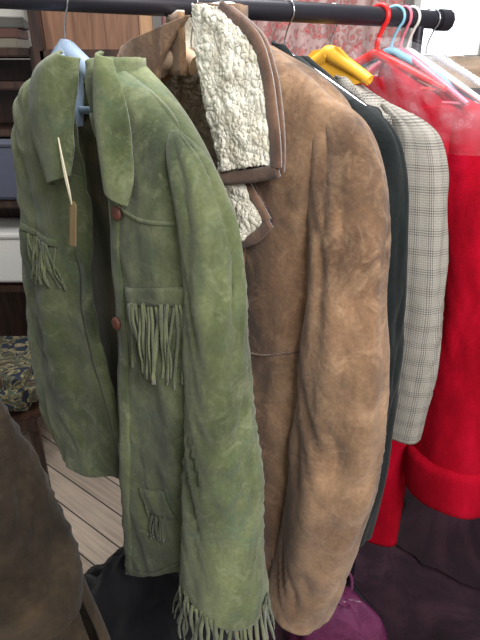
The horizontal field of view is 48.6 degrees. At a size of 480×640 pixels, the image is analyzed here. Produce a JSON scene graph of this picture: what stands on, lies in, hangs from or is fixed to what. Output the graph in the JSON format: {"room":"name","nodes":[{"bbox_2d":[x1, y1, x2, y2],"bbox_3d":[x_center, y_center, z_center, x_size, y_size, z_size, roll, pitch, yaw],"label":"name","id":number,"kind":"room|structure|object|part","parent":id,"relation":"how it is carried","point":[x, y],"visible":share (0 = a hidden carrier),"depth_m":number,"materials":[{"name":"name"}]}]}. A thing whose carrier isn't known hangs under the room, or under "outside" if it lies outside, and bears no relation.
{"room":"clothing store","nodes":[
{"label":"clothing store","id":0,"kind":"room"},
{"bbox_2d":[21,421,239,634],"bbox_3d":[0.000,0.696,2.531,7.000,0.100,8.000,0,25,0],"label":"floor","id":1,"kind":"structure","parent":0,"point":[92,507],"depth_m":2.23,"materials":[{"name":"beige wood"}]},
{"bbox_2d":[0,46,34,335],"bbox_3d":[-1.110,-0.350,2.595,0.670,1.740,0.350,0,25,0],"label":"wooden bookcase","id":2,"kind":"object","parent":1,"relation":"on","point":[13,73],"visible":0.05,"depth_m":2.47,"materials":[{"name":"brown wood"}]},
{"bbox_3d":[-1.110,-0.848,2.363,0.660,0.030,0.340,0,25,0],"label":"shelf","id":3,"kind":"part","parent":2,"relation":"part of","materials":[{"name":"brown wood"}]},
{"bbox_2d":[0,137,16,198],"bbox_3d":[-1.140,-0.697,2.400,0.480,0.255,0.280,0,25,0],"label":"storage box","id":4,"kind":"object","parent":2,"relation":"on","point":[8,188],"visible":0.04,"depth_m":2.29,"materials":[{"name":"grey plastic"}]},
{"bbox_3d":[-1.140,-0.799,2.353,0.480,0.030,0.280,0,25,0],"label":"lid","id":5,"kind":"part","parent":4,"relation":"part of","materials":[{"name":"grey plastic"}]},
{"bbox_3d":[-1.110,-0.576,2.490,0.660,0.030,0.340,0,25,0],"label":"shelf","id":6,"kind":"part","parent":2,"relation":"part of","materials":[{"name":"brown wood"}]},
{"bbox_2d":[0,218,22,281],"bbox_3d":[-1.140,-0.339,2.567,0.480,0.245,0.280,0,25,0],"label":"storage box","id":7,"kind":"object","parent":2,"relation":"on","point":[10,256],"visible":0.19,"depth_m":2.46,"materials":[{"name":"plastic"}]},
{"bbox_3d":[-1.140,-0.437,2.522,0.480,0.030,0.280,0,25,0],"label":"lid","id":8,"kind":"part","parent":7,"relation":"part of","materials":[{"name":"white plastic"}]},
{"bbox_3d":[-1.110,-0.214,2.659,0.660,0.030,0.340,0,25,0],"label":"shelf","id":9,"kind":"part","parent":2,"relation":"part of","materials":[{"name":"brown wood"}]},
{"bbox_3d":[-1.110,-1.011,2.287,0.660,0.030,0.340,0,25,0],"label":"shelf","id":10,"kind":"part","parent":2,"relation":"part of","materials":[{"name":"brown wood"}]},
{"bbox_3d":[-1.110,-1.120,2.236,0.660,0.030,0.340,0,25,0],"label":"shelf","id":11,"kind":"part","parent":2,"relation":"part of","materials":[{"name":"brown wood"}]},
{"bbox_2d":[0,9,30,47],"bbox_3d":[-0.986,-1.187,2.172,0.249,0.142,0.204,0,25,0],"label":"books","id":12,"kind":"object","parent":2,"relation":"on","point":[14,27],"visible":0.88,"depth_m":2.12,"materials":[{"name":"beige paper"}]},
{"bbox_3d":[-0.800,-0.286,2.459,0.050,1.740,0.050,0,25,0],"label":"post","id":13,"kind":"part","parent":2,"relation":"part of","materials":[{"name":"brown wood"}]},
{"bbox_2d":[0,336,50,486],"bbox_3d":[-1.094,0.189,2.317,0.550,1.002,0.501,0,25,0],"label":"armchair","id":14,"kind":"object","parent":1,"relation":"on","point":[17,381],"visible":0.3,"depth_m":2.19,"materials":[{"name":"multicoloured fabric"}]},
{"bbox_2d":[0,336,37,410],"bbox_3d":[-1.080,0.225,2.334,0.500,0.150,0.480,0,25,0],"label":"seat cushion","id":15,"kind":"object","parent":14,"relation":"on","point":[17,381],"depth_m":2.19,"materials":[{"name":"multicoloured fabric"}]},
{"bbox_3d":[-1.080,0.325,2.380,0.520,0.060,0.500,0,25,0],"label":"seat rail","id":16,"kind":"part","parent":14,"relation":"part of","materials":[{"name":"brown wood"}]},
{"bbox_3d":[-0.847,0.573,2.251,0.057,0.362,0.057,0,25,0],"label":"leg","id":17,"kind":"part","parent":14,"relation":"part of","materials":[{"name":"brown wood"}]},
{"bbox_2d":[27,10,152,66],"bbox_3d":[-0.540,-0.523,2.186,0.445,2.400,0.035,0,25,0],"label":"wooden cabinet","id":18,"kind":"object","parent":1,"relation":"on","point":[92,33],"visible":0.18,"depth_m":1.94,"materials":[{"name":"brown wood"}]},
{"bbox_3d":[-0.540,-0.975,1.973,0.400,0.050,0.030,0,25,0],"label":"cross rail","id":19,"kind":"part","parent":18,"relation":"part of","materials":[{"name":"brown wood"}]},
{"bbox_3d":[-0.540,-1.099,1.931,0.360,0.220,0.010,0,25,0],"label":"panel","id":20,"kind":"part","parent":18,"relation":"part of","materials":[{"name":"brown wood"}]},
{"bbox_2d":[84,546,235,639],"bbox_3d":[-0.243,0.829,1.432,0.494,0.583,0.349,0,25,0],"label":"bag","id":21,"kind":"object","parent":1,"relation":"on","point":[130,607],"visible":0.41,"depth_m":1.28,"materials":[{"name":"black fabric"}]},
{"bbox_2d":[0,0,454,621],"bbox_3d":[-0.259,0.283,1.203,1.560,1.770,0.439,-14,28,-27],"label":"clothes rack","id":22,"kind":"object","parent":1,"relation":"on","point":[258,10],"visible":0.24,"depth_m":0.95,"materials":[{"name":"black metal"}]},
{"bbox_2d":[51,0,90,126],"bbox_3d":[-0.275,-0.410,0.829,0.349,0.202,0.052,21,32,38],"label":"hanger","id":23,"kind":"object","parent":22,"relation":"hanging from","point":[69,48],"visible":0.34,"depth_m":0.81,"materials":[{"name":"blue plastic"}]},
{"bbox_2d":[11,49,274,639],"bbox_3d":[-0.221,0.087,0.999,0.180,1.056,0.775,-21,32,-37],"label":"jacket","id":24,"kind":"object","parent":23,"relation":"hanging from","point":[137,330],"visible":0.98,"depth_m":0.81,"materials":[{"name":"green leather"}]},
{"bbox_3d":[-0.357,-0.033,1.069,0.302,0.865,0.304,0,25,0],"label":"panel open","id":25,"kind":"part","parent":24,"relation":"part of","materials":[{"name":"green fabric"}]},
{"bbox_2d":[58,137,75,245],"bbox_3d":[-0.269,-0.251,0.806,0.017,0.248,0.157,-8,26,-17],"label":"price tag","id":26,"kind":"object","parent":24,"relation":"hanging from","point":[72,203],"visible":0.62,"depth_m":0.78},
{"bbox_3d":[-0.242,0.010,1.019,0.660,0.853,0.054,23,33,40],"label":"panel","id":27,"kind":"part","parent":24,"relation":"part of","materials":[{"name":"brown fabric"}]},
{"bbox_2d":[161,0,197,82],"bbox_3d":[-0.098,-0.460,0.907,0.366,0.177,0.065,23,33,40],"label":"hanger","id":28,"kind":"object","parent":22,"relation":"hanging from","point":[192,69],"visible":0.27,"depth_m":0.89,"materials":[{"name":"brown wood"}]},
{"bbox_2d":[117,0,390,635],"bbox_3d":[-0.023,0.077,1.092,0.182,1.258,0.742,-20,32,-37],"label":"coat","id":29,"kind":"object","parent":28,"relation":"hanging from","point":[302,173],"visible":0.62,"depth_m":0.81,"materials":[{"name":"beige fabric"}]},
{"bbox_3d":[-0.153,0.054,1.152,0.034,1.230,0.311,-18,31,-34],"label":"panel","id":30,"kind":"part","parent":29,"relation":"part of","materials":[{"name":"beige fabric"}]},
{"bbox_3d":[0.040,0.139,0.997,0.268,1.206,0.051,21,32,37],"label":"panel","id":31,"kind":"part","parent":29,"relation":"part of","materials":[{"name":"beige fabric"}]},
{"bbox_3d":[-0.013,0.085,1.135,0.546,1.188,0.105,22,33,39],"label":"panel","id":32,"kind":"part","parent":29,"relation":"part of","materials":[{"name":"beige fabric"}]},
{"bbox_2d":[284,0,366,105],"bbox_3d":[0.083,-0.501,0.999,0.382,0.180,0.010,23,33,40],"label":"wire hanger","id":33,"kind":"object","parent":22,"relation":"hanging from","point":[292,2],"visible":0.3,"depth_m":0.95,"materials":[{"name":"silver metal"}]},
{"bbox_2d":[271,40,408,546],"bbox_3d":[0.073,0.022,1.231,0.663,1.180,0.136,21,32,38],"label":"coat","id":34,"kind":"object","parent":33,"relation":"hanging from","point":[387,138],"visible":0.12,"depth_m":0.93,"materials":[{"name":"black fabric"}]},
{"bbox_2d":[308,3,373,84],"bbox_3d":[0.181,-0.552,1.068,0.208,0.147,0.032,21,32,37],"label":"hanger","id":35,"kind":"object","parent":22,"relation":"hanging from","point":[331,58],"visible":0.56,"depth_m":1.05,"materials":[{"name":"yellow plastic"}]},
{"bbox_3d":[0.175,-0.519,1.089,0.175,0.070,0.012,23,33,40],"label":"shoulder plate","id":36,"kind":"part","parent":35,"relation":"part of","materials":[{"name":"yellow plastic"}]},
{"bbox_2d":[334,75,448,444],"bbox_3d":[0.196,-0.071,1.257,0.111,0.926,0.611,-23,33,-40],"label":"jacket","id":37,"kind":"object","parent":35,"relation":"hanging from","point":[423,147],"visible":0.18,"depth_m":1.01,"materials":[{"name":"grey fabric"}]},
{"bbox_2d":[354,2,446,91],"bbox_3d":[0.279,-0.556,1.087,0.324,0.160,0.019,23,33,40],"label":"hanger","id":38,"kind":"object","parent":22,"relation":"hanging from","point":[376,53],"visible":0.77,"depth_m":1.05,"materials":[{"name":"red plastic"}]},
{"bbox_2d":[358,62,479,546],"bbox_3d":[0.317,0.024,1.379,0.782,1.251,0.155,22,33,39],"label":"coat","id":39,"kind":"object","parent":38,"relation":"hanging from","point":[441,470],"visible":0.29,"depth_m":1.16,"materials":[{"name":"red fabric"}]},
{"bbox_2d":[361,4,475,100],"bbox_3d":[0.313,-0.552,1.109,0.384,0.182,0.016,14,28,27],"label":"hanger","id":40,"kind":"object","parent":22,"relation":"hanging from","point":[391,50],"visible":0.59,"depth_m":1.09,"materials":[{"name":"blue plastic"}]},
{"bbox_2d":[367,5,469,105],"bbox_3d":[0.336,-0.557,1.119,0.016,0.182,0.384,-14,28,-27],"label":"hanger","id":41,"kind":"object","parent":22,"relation":"hanging from","point":[416,62],"visible":0.52,"depth_m":1.07,"materials":[{"name":"pink plastic"}]},
{"bbox_2d":[372,5,479,104],"bbox_3d":[0.353,-0.561,1.128,0.016,0.182,0.384,-20,31,-36],"label":"hanger","id":42,"kind":"object","parent":22,"relation":"hanging from","point":[429,63],"visible":0.48,"depth_m":1.08,"materials":[{"name":"white plastic"}]},
{"bbox_2d":[425,8,479,85],"bbox_3d":[0.402,-0.572,1.151,0.384,0.181,0.016,20,31,36],"label":"hanger","id":43,"kind":"object","parent":22,"relation":"hanging from","point":[446,62],"visible":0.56,"depth_m":1.11,"materials":[{"name":"white plastic"}]},
{"bbox_2d":[239,541,479,639],"bbox_3d":[0.952,0.868,2.018,1.913,0.012,1.419,0,25,0],"label":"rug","id":44,"kind":"object","parent":1,"relation":"on","point":[414,600],"visible":0.12,"depth_m":1.83,"materials":[{"name":"purple carpet"}]},
{"bbox_2d":[289,572,387,639],"bbox_3d":[0.284,0.886,1.531,0.287,0.350,0.161,9,27,19],"label":"bag","id":45,"kind":"object","parent":44,"relation":"on","point":[352,618],"visible":0.47,"depth_m":1.46,"materials":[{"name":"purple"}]},
{"bbox_3d":[0.252,0.765,1.457,0.100,0.068,0.042,9,26,19],"label":"handle","id":46,"kind":"part","parent":45,"relation":"part of","materials":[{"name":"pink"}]},
{"bbox_3d":[0.278,0.736,1.520,0.100,0.068,0.042,8,26,17],"label":"handle","id":47,"kind":"part","parent":45,"relation":"part of","materials":[{"name":"pink"}]},
{"bbox_2d":[397,487,479,587],"bbox_3d":[1.010,0.608,2.077,0.893,0.391,0.792,-7,26,-15],"label":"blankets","id":48,"kind":"object","parent":44,"relation":"on","point":[449,545],"visible":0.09,"depth_m":1.88,"materials":[{"name":"purple fabric"}]},
{"bbox_2d":[462,88,479,95],"bbox_3d":[1.350,-0.427,2.945,1.160,1.575,0.500,0,25,0],"label":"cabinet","id":49,"kind":"object","parent":1,"relation":"on","point":[477,90],"visible":0.02,"depth_m":2.39,"materials":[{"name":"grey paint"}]},
{"bbox_2d":[417,56,479,87],"bbox_3d":[1.203,-1.201,2.560,0.880,0.148,0.385,0,25,0],"label":"heap","id":50,"kind":"object","parent":49,"relation":"on","point":[472,63],"visible":0.38,"depth_m":2.44,"materials":[{"name":"fabric"}]},
{"bbox_3d":[-0.525,0.617,0.911,0.293,1.411,0.277,0,25,0],"label":"stand","id":51,"kind":"object","parent":1,"relation":"on","visible":0},
{"bbox_2d":[0,398,110,639],"bbox_3d":[-0.420,0.449,0.838,0.598,1.179,0.197,10,27,21],"label":"jacket","id":52,"kind":"object","parent":51,"relation":"hanging from","point":[45,593],"visible":1,"depth_m":0.69,"materials":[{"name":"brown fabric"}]},
{"bbox_3d":[-0.421,0.456,0.833,0.598,1.171,0.073,8,26,17],"label":"panel","id":53,"kind":"part","parent":52,"relation":"part of","materials":[{"name":"brown fabric"}]},
{"bbox_3d":[-0.399,0.428,0.891,0.599,1.172,0.080,8,26,17],"label":"panel","id":54,"kind":"part","parent":52,"relation":"part of","materials":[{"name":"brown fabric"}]},
{"bbox_2d":[0,0,411,60],"bbox_3d":[0.000,-1.908,4.683,7.000,2.800,0.100,0,25,0],"label":"wall","id":55,"kind":"structure","parent":0,"point":[157,22],"depth_m":4.39,"materials":[{"name":"paint"}]},
{"bbox_2d":[408,0,421,47],"bbox_3d":[1.420,-2.183,4.444,0.060,1.420,0.060,0,25,0],"label":"upright","id":56,"kind":"object","parent":55,"relation":"attached to","point":[417,3],"visible":0.02,"depth_m":4.26,"materials":[{"name":"white plastic"}]},
{"bbox_2d":[423,55,478,59],"bbox_3d":[2.000,-2.183,4.444,1.200,0.060,0.060,0,25,0],"label":"frame rail","id":57,"kind":"object","parent":55,"relation":"attached to","point":[430,57],"visible":0.06,"depth_m":4.41,"materials":[{"name":"white plastic"}]},
{"bbox_2d":[476,31,479,55],"bbox_3d":[2.000,-2.183,4.444,0.060,1.420,0.060,0,25,0],"label":"upright","id":58,"kind":"object","parent":55,"relation":"attached to","point":[478,43],"visible":0.02,"depth_m":4.39,"materials":[{"name":"white plastic"}]},
{"bbox_3d":[2.000,-1.566,4.731,1.200,0.060,0.060,0,25,0],"label":"frame rail","id":59,"kind":"object","parent":55,"relation":"attached to","visible":0},
{"bbox_2d":[421,0,479,54],"bbox_3d":[2.000,-2.195,4.471,1.100,1.300,0.020,0,25,0],"label":"pane","id":60,"kind":"object","parent":59,"relation":"attached to","point":[462,38],"visible":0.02,"depth_m":4.38,"materials":[{"name":"white"}]},
{"bbox_2d":[161,0,404,75],"bbox_3d":[0.175,-0.960,2.141,1.151,1.032,0.111,0,25,0],"label":"floral curtain","id":61,"kind":"object","parent":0,"point":[355,41],"visible":0.07,"depth_m":2.07,"materials":[{"name":"fabric"}]}
]}

